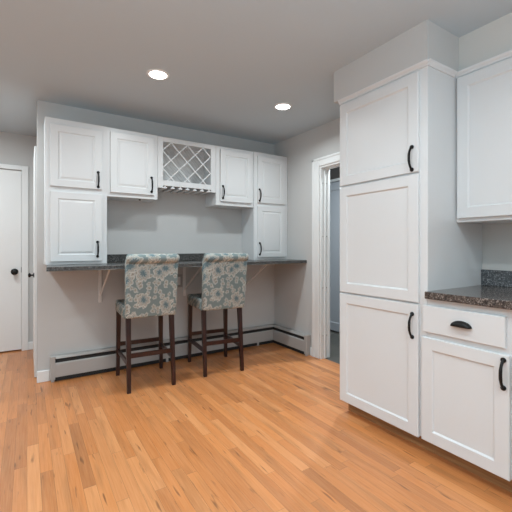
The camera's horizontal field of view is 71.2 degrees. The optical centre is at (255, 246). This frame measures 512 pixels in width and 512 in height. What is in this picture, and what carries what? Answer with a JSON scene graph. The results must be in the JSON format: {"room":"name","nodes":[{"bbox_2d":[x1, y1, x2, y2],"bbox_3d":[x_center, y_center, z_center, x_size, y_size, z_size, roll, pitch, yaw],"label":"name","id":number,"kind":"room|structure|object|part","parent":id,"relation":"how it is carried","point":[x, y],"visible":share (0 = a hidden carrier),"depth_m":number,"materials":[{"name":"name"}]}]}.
{"room":"kitchen","nodes":[
{"label":"kitchen","id":0,"kind":"room"},
{"bbox_2d":[0,132,36,347],"bbox_3d":[-2.596,-0.042,4.150,5.300,2.434,0.150,0,0,-33],"label":"wall","id":1,"kind":"structure","parent":0,"point":[15,149],"depth_m":4.07,"materials":[{"name":"grey paint"}]},
{"bbox_2d":[0,169,21,351],"bbox_3d":[-2.959,0.155,3.819,0.770,2.016,0.111,0,0,-33],"label":"door","id":2,"kind":"structure","parent":1,"relation":"in","point":[10,180],"depth_m":3.99,"materials":[{"name":"white paint"}]},
{"bbox_3d":[-2.683,0.285,3.975,0.071,0.071,0.077,0,0,-33],"label":"knob","id":3,"kind":"part","parent":2,"relation":"part of","materials":[{"name":"black metal"}]},
{"bbox_2d":[0,164,28,350],"bbox_3d":[-2.990,0.135,3.857,0.909,2.080,0.118,0,0,-33],"label":"trim","id":4,"kind":"structure","parent":1,"relation":"attached to","point":[25,169],"depth_m":4.04,"materials":[{"name":"white paint"}]},
{"bbox_2d":[29,341,32,349],"bbox_3d":[-2.548,1.130,4.084,0.081,0.090,0.014,0,0,-33],"label":"baseboard","id":5,"kind":"structure","parent":1,"relation":"attached to","point":[31,342],"depth_m":4.07,"materials":[{"name":"white paint"}]},
{"bbox_2d":[37,100,273,370],"bbox_3d":[-0.859,-0.042,3.804,2.507,2.434,0.115,0,0,-33],"label":"wall","id":6,"kind":"structure","parent":0,"point":[71,318],"depth_m":3.52,"materials":[{"name":"grey paint"}]},
{"bbox_2d":[37,369,49,382],"bbox_3d":[-1.841,1.125,3.099,0.098,0.100,0.014,0,0,-33],"label":"baseboard","id":7,"kind":"structure","parent":6,"relation":"attached to","point":[44,375],"depth_m":3.09,"materials":[{"name":"white paint"}]},
{"bbox_2d":[44,116,106,264],"bbox_3d":[-1.558,-0.448,3.097,0.468,1.198,0.320,0,0,-33],"label":"upper cabinet","id":8,"kind":"object","parent":6,"relation":"attached to","point":[75,153],"visible":1,"depth_m":2.98,"materials":[{"name":"white paint"}]},
{"bbox_3d":[-1.501,-0.161,2.999,0.390,0.572,0.019,0,0,-33],"label":"door","id":9,"kind":"part","parent":8,"relation":"part of","materials":[{"name":"white paint"}]},
{"bbox_3d":[-1.501,-0.743,2.999,0.390,0.505,0.019,0,0,-33],"label":"door","id":10,"kind":"part","parent":8,"relation":"part of","materials":[{"name":"white paint"}]},
{"bbox_3d":[-1.352,0.025,3.061,0.024,0.147,0.038,0,0,-33],"label":"handle","id":11,"kind":"part","parent":8,"relation":"part of","materials":[{"name":"black metal"}]},
{"bbox_3d":[-1.347,-0.573,3.064,0.024,0.148,0.038,0,0,-33],"label":"handle","id":12,"kind":"part","parent":8,"relation":"part of","materials":[{"name":"black metal"}]},
{"bbox_2d":[98,269,111,302],"bbox_3d":[-1.326,0.354,3.139,0.028,0.342,0.500,0,0,-33],"label":"shelf bracket","id":13,"kind":"object","parent":6,"relation":"attached to","point":[100,287],"visible":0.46,"depth_m":3.34,"materials":[{"name":"metal"}]},
{"bbox_3d":[-1.457,0.354,3.345,0.028,0.342,0.012,0,0,-33],"label":"wall arm","id":14,"kind":"part","parent":13,"relation":"part of","materials":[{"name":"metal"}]},
{"bbox_2d":[107,127,156,202],"bbox_3d":[-1.174,-0.737,3.343,0.449,0.616,0.320,0,0,-33],"label":"upper cabinet","id":15,"kind":"object","parent":6,"relation":"attached to","point":[131,156],"visible":0.98,"depth_m":3.23,"materials":[{"name":"white paint"}]},
{"bbox_2d":[107,253,205,261],"bbox_3d":[-0.802,0.114,3.759,1.516,0.074,0.020,0,0,-33],"label":"backsplash","id":16,"kind":"structure","parent":6,"relation":"attached to","point":[192,256],"depth_m":3.75,"materials":[{"name":"grey stone"}]},
{"bbox_2d":[46,259,306,270],"bbox_3d":[-0.644,0.167,3.510,2.466,0.030,0.617,0,0,-33],"label":"countertop","id":17,"kind":"structure","parent":6,"relation":"attached to","point":[192,263],"depth_m":2.98,"materials":[{"name":"grey stone"}]},
{"bbox_2d":[177,274,181,286],"bbox_3d":[-0.813,0.362,3.757,0.080,0.135,0.014,0,0,-33],"label":"wall outlet","id":18,"kind":"object","parent":6,"relation":"attached to","point":[179,282],"visible":0.67,"depth_m":3.76,"materials":[{"name":"plastic"}]},
{"bbox_2d":[50,324,310,382],"bbox_3d":[-0.605,1.065,3.495,2.411,0.221,0.677,0,0,-33],"label":"baseboard heater","id":19,"kind":"object","parent":6,"relation":"attached to","point":[102,360],"visible":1,"depth_m":3.59,"materials":[{"name":"metal"}]},
{"bbox_3d":[-0.766,1.073,3.722,2.320,0.124,0.011,0,0,-33],"label":"panel","id":20,"kind":"part","parent":19,"relation":"part of","materials":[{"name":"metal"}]},
{"bbox_3d":[0.370,1.073,4.095,0.011,0.124,0.600,0,0,-33],"label":"panel","id":21,"kind":"part","parent":19,"relation":"part of","materials":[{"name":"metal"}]},
{"bbox_2d":[273,324,306,336],"bbox_3d":[0.378,1.028,4.138,0.062,0.143,0.654,0,0,-33],"label":"baseboard heater","id":22,"kind":"object","parent":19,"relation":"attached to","point":[278,331],"depth_m":4.16,"materials":[{"name":"metal"}]},
{"bbox_2d":[157,136,215,194],"bbox_3d":[-0.743,-0.798,3.652,0.606,0.487,0.263,0,0,-33],"label":"wine rack","id":23,"kind":"object","parent":6,"relation":"attached to","point":[183,166],"visible":0.96,"depth_m":3.68,"materials":[{"name":"white paint"}]},
{"bbox_3d":[-0.935,-0.583,3.525,0.040,0.056,0.249,0,0,-33],"label":"stemware rail","id":24,"kind":"part","parent":23,"relation":"part of","materials":[{"name":"white paint"}]},
{"bbox_3d":[-0.871,-0.583,3.566,0.040,0.056,0.249,0,0,-33],"label":"stemware rail","id":25,"kind":"part","parent":23,"relation":"part of","materials":[{"name":"white paint"}]},
{"bbox_3d":[-0.806,-0.583,3.607,0.040,0.056,0.249,0,0,-33],"label":"stemware rail","id":26,"kind":"part","parent":23,"relation":"part of","materials":[{"name":"white paint"}]},
{"bbox_3d":[-0.742,-0.583,3.649,0.040,0.056,0.249,0,0,-33],"label":"stemware rail","id":27,"kind":"part","parent":23,"relation":"part of","materials":[{"name":"white paint"}]},
{"bbox_3d":[-0.810,-0.827,3.757,0.574,0.399,0.012,0,0,-33],"label":"panel","id":28,"kind":"part","parent":23,"relation":"part of","materials":[{"name":"white wood"}]},
{"bbox_3d":[-0.678,-0.583,3.690,0.040,0.056,0.249,0,0,-33],"label":"stemware rail","id":29,"kind":"part","parent":23,"relation":"part of","materials":[{"name":"white paint"}]},
{"bbox_3d":[-0.614,-0.583,3.731,0.040,0.056,0.249,0,0,-33],"label":"stemware rail","id":30,"kind":"part","parent":23,"relation":"part of","materials":[{"name":"white paint"}]},
{"bbox_3d":[-0.549,-0.583,3.772,0.040,0.056,0.249,0,0,-33],"label":"stemware rail","id":31,"kind":"part","parent":23,"relation":"part of","materials":[{"name":"white paint"}]},
{"bbox_2d":[183,266,201,295],"bbox_3d":[-0.626,0.354,3.587,0.028,0.342,0.500,0,0,-33],"label":"shelf bracket","id":32,"kind":"object","parent":6,"relation":"attached to","point":[184,268],"visible":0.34,"depth_m":3.78,"materials":[{"name":"metal"}]},
{"bbox_3d":[-0.758,0.354,3.792,0.028,0.342,0.012,0,0,-33],"label":"wall arm","id":33,"kind":"part","parent":32,"relation":"part of","materials":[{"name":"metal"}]},
{"bbox_2d":[205,146,252,209],"bbox_3d":[-0.277,-0.736,3.916,0.459,0.616,0.320,0,0,-33],"label":"upper cabinet","id":34,"kind":"object","parent":6,"relation":"attached to","point":[234,167],"visible":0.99,"depth_m":3.81,"materials":[{"name":"white paint"}]},
{"bbox_3d":[-0.210,-0.739,3.825,0.382,0.542,0.019,0,0,-33],"label":"door","id":35,"kind":"part","parent":34,"relation":"part of","materials":[{"name":"white paint"}]},
{"bbox_2d":[245,264,269,290],"bbox_3d":[0.001,0.354,3.988,0.028,0.342,0.500,0,0,-33],"label":"shelf bracket","id":36,"kind":"object","parent":6,"relation":"attached to","point":[265,265],"visible":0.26,"depth_m":3.95,"materials":[{"name":"metal"}]},
{"bbox_2d":[0,330,511,511],"bbox_3d":[-0.159,1.210,1.287,6.320,0.070,7.540,0,0,-33],"label":"floor","id":37,"kind":"structure","parent":0,"point":[276,434],"depth_m":2.09,"materials":[{"name":"brown wood"}]},
{"bbox_2d":[115,254,179,393],"bbox_3d":[-0.946,0.617,3.100,0.431,1.116,0.617,0,0,-30],"label":"bar stool","id":38,"kind":"object","parent":37,"relation":"on","point":[151,280],"visible":1,"depth_m":2.90,"materials":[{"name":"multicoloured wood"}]},
{"bbox_3d":[-1.251,0.865,3.256,0.042,0.620,0.045,0,0,-30],"label":"leg","id":39,"kind":"part","parent":38,"relation":"part of","materials":[{"name":"brown wood"}]},
{"bbox_3d":[-0.989,0.537,3.172,0.426,0.106,0.450,0,0,-30],"label":"seat","id":40,"kind":"part","parent":38,"relation":"part of","materials":[{"name":"fabric"}]},
{"bbox_3d":[-1.028,0.860,2.892,0.040,0.630,0.095,0,0,-30],"label":"leg","id":41,"kind":"part","parent":38,"relation":"part of","materials":[{"name":"brown wood"}]},
{"bbox_3d":[-0.851,0.338,2.921,0.417,0.475,0.128,0,0,-30],"label":"backrest","id":42,"kind":"part","parent":38,"relation":"part of","materials":[{"name":"fabric"}]},
{"bbox_3d":[-0.919,0.865,3.445,0.042,0.620,0.045,0,0,-30],"label":"leg","id":43,"kind":"part","parent":38,"relation":"part of","materials":[{"name":"brown wood"}]},
{"bbox_3d":[-0.719,0.860,3.067,0.040,0.630,0.095,0,0,-30],"label":"leg","id":44,"kind":"part","parent":38,"relation":"part of","materials":[{"name":"brown wood"}]},
{"bbox_2d":[187,253,248,376],"bbox_3d":[-0.374,0.617,3.462,0.431,1.116,0.617,0,0,-26],"label":"bar stool","id":45,"kind":"object","parent":37,"relation":"on","point":[223,274],"visible":1,"depth_m":3.26,"materials":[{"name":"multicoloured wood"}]},
{"bbox_3d":[-0.669,0.865,3.636,0.042,0.620,0.045,0,0,-26],"label":"leg","id":46,"kind":"part","parent":45,"relation":"part of","materials":[{"name":"brown wood"}]},
{"bbox_3d":[-0.469,0.860,3.259,0.040,0.630,0.095,0,0,-26],"label":"leg","id":47,"kind":"part","parent":45,"relation":"part of","materials":[{"name":"brown wood"}]},
{"bbox_3d":[-0.413,0.537,3.536,0.426,0.106,0.450,0,0,-26],"label":"seat","id":48,"kind":"part","parent":45,"relation":"part of","materials":[{"name":"fabric"}]},
{"bbox_3d":[-0.291,0.338,3.277,0.417,0.475,0.128,0,0,-26],"label":"backrest","id":49,"kind":"part","parent":45,"relation":"part of","materials":[{"name":"fabric"}]},
{"bbox_3d":[-0.326,0.865,3.804,0.042,0.620,0.045,0,0,-26],"label":"leg","id":50,"kind":"part","parent":45,"relation":"part of","materials":[{"name":"brown wood"}]},
{"bbox_3d":[-0.150,0.860,3.415,0.040,0.630,0.095,0,0,-26],"label":"leg","id":51,"kind":"part","parent":45,"relation":"part of","materials":[{"name":"brown wood"}]},
{"bbox_2d":[338,58,481,452],"bbox_3d":[1.019,0.069,2.418,0.664,2.213,0.690,0,0,-33],"label":"pantry cabinet","id":52,"kind":"object","parent":37,"relation":"on","point":[401,236],"visible":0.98,"depth_m":2.17,"materials":[{"name":"white paint"}]},
{"bbox_3d":[0.763,0.709,2.289,0.019,0.753,0.604,0,0,-33],"label":"door","id":53,"kind":"part","parent":52,"relation":"part of","materials":[{"name":"white paint"}]},
{"bbox_3d":[0.763,-0.046,2.289,0.019,0.733,0.604,0,0,-33],"label":"door","id":54,"kind":"part","parent":52,"relation":"part of","materials":[{"name":"white paint"}]},
{"bbox_3d":[0.763,-0.709,2.289,0.019,0.568,0.604,0,0,-33],"label":"door","id":55,"kind":"part","parent":52,"relation":"part of","materials":[{"name":"white paint"}]},
{"bbox_3d":[0.888,-1.023,2.335,0.289,0.028,0.690,0,0,-33],"label":"crown moulding","id":56,"kind":"part","parent":52,"relation":"part of","materials":[{"name":"white paint"}]},
{"bbox_3d":[0.882,-0.506,2.051,0.038,0.154,0.024,0,0,-33],"label":"handle","id":57,"kind":"part","parent":52,"relation":"part of","materials":[{"name":"black metal"}]},
{"bbox_3d":[0.883,0.455,2.049,0.038,0.156,0.024,0,0,-33],"label":"handle","id":58,"kind":"part","parent":52,"relation":"part of","materials":[{"name":"black metal"}]},
{"bbox_2d":[421,299,511,492],"bbox_3d":[1.297,0.733,1.983,0.664,0.884,0.448,0,0,-33],"label":"base cabinet","id":59,"kind":"object","parent":37,"relation":"on","point":[466,353],"visible":0.98,"depth_m":1.80,"materials":[{"name":"white paint"}]},
{"bbox_3d":[1.037,0.396,1.820,0.026,0.030,0.104,0,0,-33],"label":"cup pull","id":60,"kind":"part","parent":59,"relation":"part of","materials":[{"name":"black metal"}]},
{"bbox_3d":[1.052,0.402,1.838,0.019,0.146,0.412,0,0,-33],"label":"drawer","id":61,"kind":"part","parent":59,"relation":"part of","materials":[{"name":"white paint"}]},
{"bbox_3d":[1.136,0.594,1.655,0.038,0.154,0.024,0,0,-33],"label":"handle","id":62,"kind":"part","parent":59,"relation":"part of","materials":[{"name":"black metal"}]},
{"bbox_3d":[1.540,0.733,1.604,0.664,0.884,0.450,0,0,-33],"label":"base cabinet","id":63,"kind":"object","parent":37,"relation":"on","visible":0},
{"bbox_2d":[425,269,511,309],"bbox_3d":[1.436,0.220,1.787,0.641,0.140,0.870,0,0,-33],"label":"countertop","id":64,"kind":"structure","parent":63,"relation":"on","point":[495,289],"depth_m":1.94,"materials":[{"name":"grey stone"}]},
{"bbox_2d":[0,0,511,144],"bbox_3d":[-0.172,-1.319,1.196,6.500,0.120,7.700,0,0,-33],"label":"ceiling","id":65,"kind":"structure","parent":0,"point":[228,63],"depth_m":2.33,"materials":[{"name":"paint"}]},
{"bbox_2d":[146,69,168,79],"bbox_3d":[-0.718,-1.256,2.621,0.164,0.006,0.164,0,0,-33],"label":"recessed light","id":66,"kind":"object","parent":65,"relation":"in","point":[157,74],"visible":1,"depth_m":2.61,"materials":[{"name":"white paint"}]},
{"bbox_2d":[274,103,291,109],"bbox_3d":[0.242,-1.256,3.221,0.164,0.006,0.164,0,0,-33],"label":"recessed light","id":67,"kind":"object","parent":65,"relation":"in","point":[280,106],"visible":1,"depth_m":3.21,"materials":[{"name":"white paint"}]},
{"bbox_2d":[274,118,339,346],"bbox_3d":[0.521,-0.042,4.085,0.120,2.434,3.320,0,0,-33],"label":"wall","id":68,"kind":"structure","parent":0,"point":[292,281],"depth_m":4.04,"materials":[{"name":"grey paint"}]},
{"bbox_2d":[242,152,286,259],"bbox_3d":[0.116,-0.448,4.168,0.468,1.198,0.320,0,0,-33],"label":"upper cabinet","id":69,"kind":"object","parent":68,"relation":"attached to","point":[264,225],"visible":0.99,"depth_m":4.05,"materials":[{"name":"white paint"}]},
{"bbox_3d":[0.175,-0.163,4.071,0.373,0.571,0.019,0,0,-33],"label":"door","id":70,"kind":"part","parent":69,"relation":"part of","materials":[{"name":"white paint"}]},
{"bbox_3d":[0.175,-0.744,4.071,0.373,0.518,0.019,0,0,-33],"label":"door","id":71,"kind":"part","parent":69,"relation":"part of","materials":[{"name":"white paint"}]},
{"bbox_2d":[312,152,339,358],"bbox_3d":[0.864,0.128,3.417,0.022,2.094,0.963,0,0,-33],"label":"trim","id":72,"kind":"structure","parent":68,"relation":"attached to","point":[316,163],"depth_m":3.76,"materials":[{"name":"white paint"}]},
{"bbox_2d":[320,161,339,358],"bbox_3d":[0.926,0.169,3.453,0.129,2.012,0.764,0,0,-33],"label":"door frame","id":73,"kind":"structure","parent":68,"relation":"attached to","point":[325,169],"depth_m":3.74,"materials":[{"name":"white paint"}]},
{"bbox_2d":[330,167,339,179],"bbox_3d":[1.380,-0.042,4.634,0.120,2.434,3.320,0,0,-33],"label":"wall","id":74,"kind":"structure","parent":0,"point":[335,172],"depth_m":4.96,"materials":[{"name":"paint"}]},
{"bbox_2d":[330,178,339,182],"bbox_3d":[1.125,-0.907,4.875,0.050,0.035,0.900,0,0,-33],"label":"trim","id":75,"kind":"structure","parent":74,"relation":"attached to","point":[336,179],"depth_m":4.91,"materials":[{"name":"white paint"}]},
{"bbox_2d":[330,181,340,331],"bbox_3d":[1.129,0.139,4.877,0.035,2.048,0.840,0,0,-33],"label":"door","id":76,"kind":"structure","parent":74,"relation":"in","point":[335,187],"depth_m":4.92,"materials":[{"name":"white wood"}]},
{"bbox_2d":[334,12,511,103],"bbox_3d":[1.655,-1.149,1.462,0.626,0.220,3.079,0,0,-33],"label":"soffit","id":77,"kind":"structure","parent":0,"point":[425,40],"depth_m":2.10,"materials":[{"name":"grey paint"}]},
{"bbox_2d":[482,223,511,270],"bbox_3d":[2.476,-0.042,0.931,0.185,2.434,4.100,0,0,-33],"label":"wall","id":78,"kind":"structure","parent":0,"point":[496,238],"depth_m":2.25,"materials":[{"name":"grey paint"}]},
{"bbox_2d":[455,49,511,223],"bbox_3d":[1.558,-0.592,1.847,0.370,0.897,0.900,0,0,-33],"label":"upper cabinet","id":79,"kind":"object","parent":78,"relation":"attached to","point":[484,88],"visible":0.9,"depth_m":2.01,"materials":[{"name":"white paint"}]},
{"bbox_3d":[1.440,-1.026,1.772,0.024,0.028,0.900,0,0,-33],"label":"crown moulding","id":80,"kind":"part","parent":79,"relation":"part of","materials":[{"name":"white paint"}]},
{"bbox_2d":[481,269,511,286],"bbox_3d":[1.698,0.200,1.954,0.020,0.100,0.870,0,0,-33],"label":"backsplash","id":81,"kind":"structure","parent":78,"relation":"attached to","point":[501,278],"depth_m":2.24,"materials":[{"name":"grey stone"}]},
{"bbox_3d":[-2.178,-0.042,3.679,0.105,2.434,1.095,0,0,-33],"label":"wall","id":82,"kind":"structure","parent":0,"visible":0},
{"bbox_2d":[28,146,36,376],"bbox_3d":[-2.181,0.137,3.499,0.083,2.060,0.755,0,0,-33],"label":"door","id":83,"kind":"structure","parent":82,"relation":"in","point":[34,274],"depth_m":3.19,"materials":[{"name":"white paint"}]}
]}

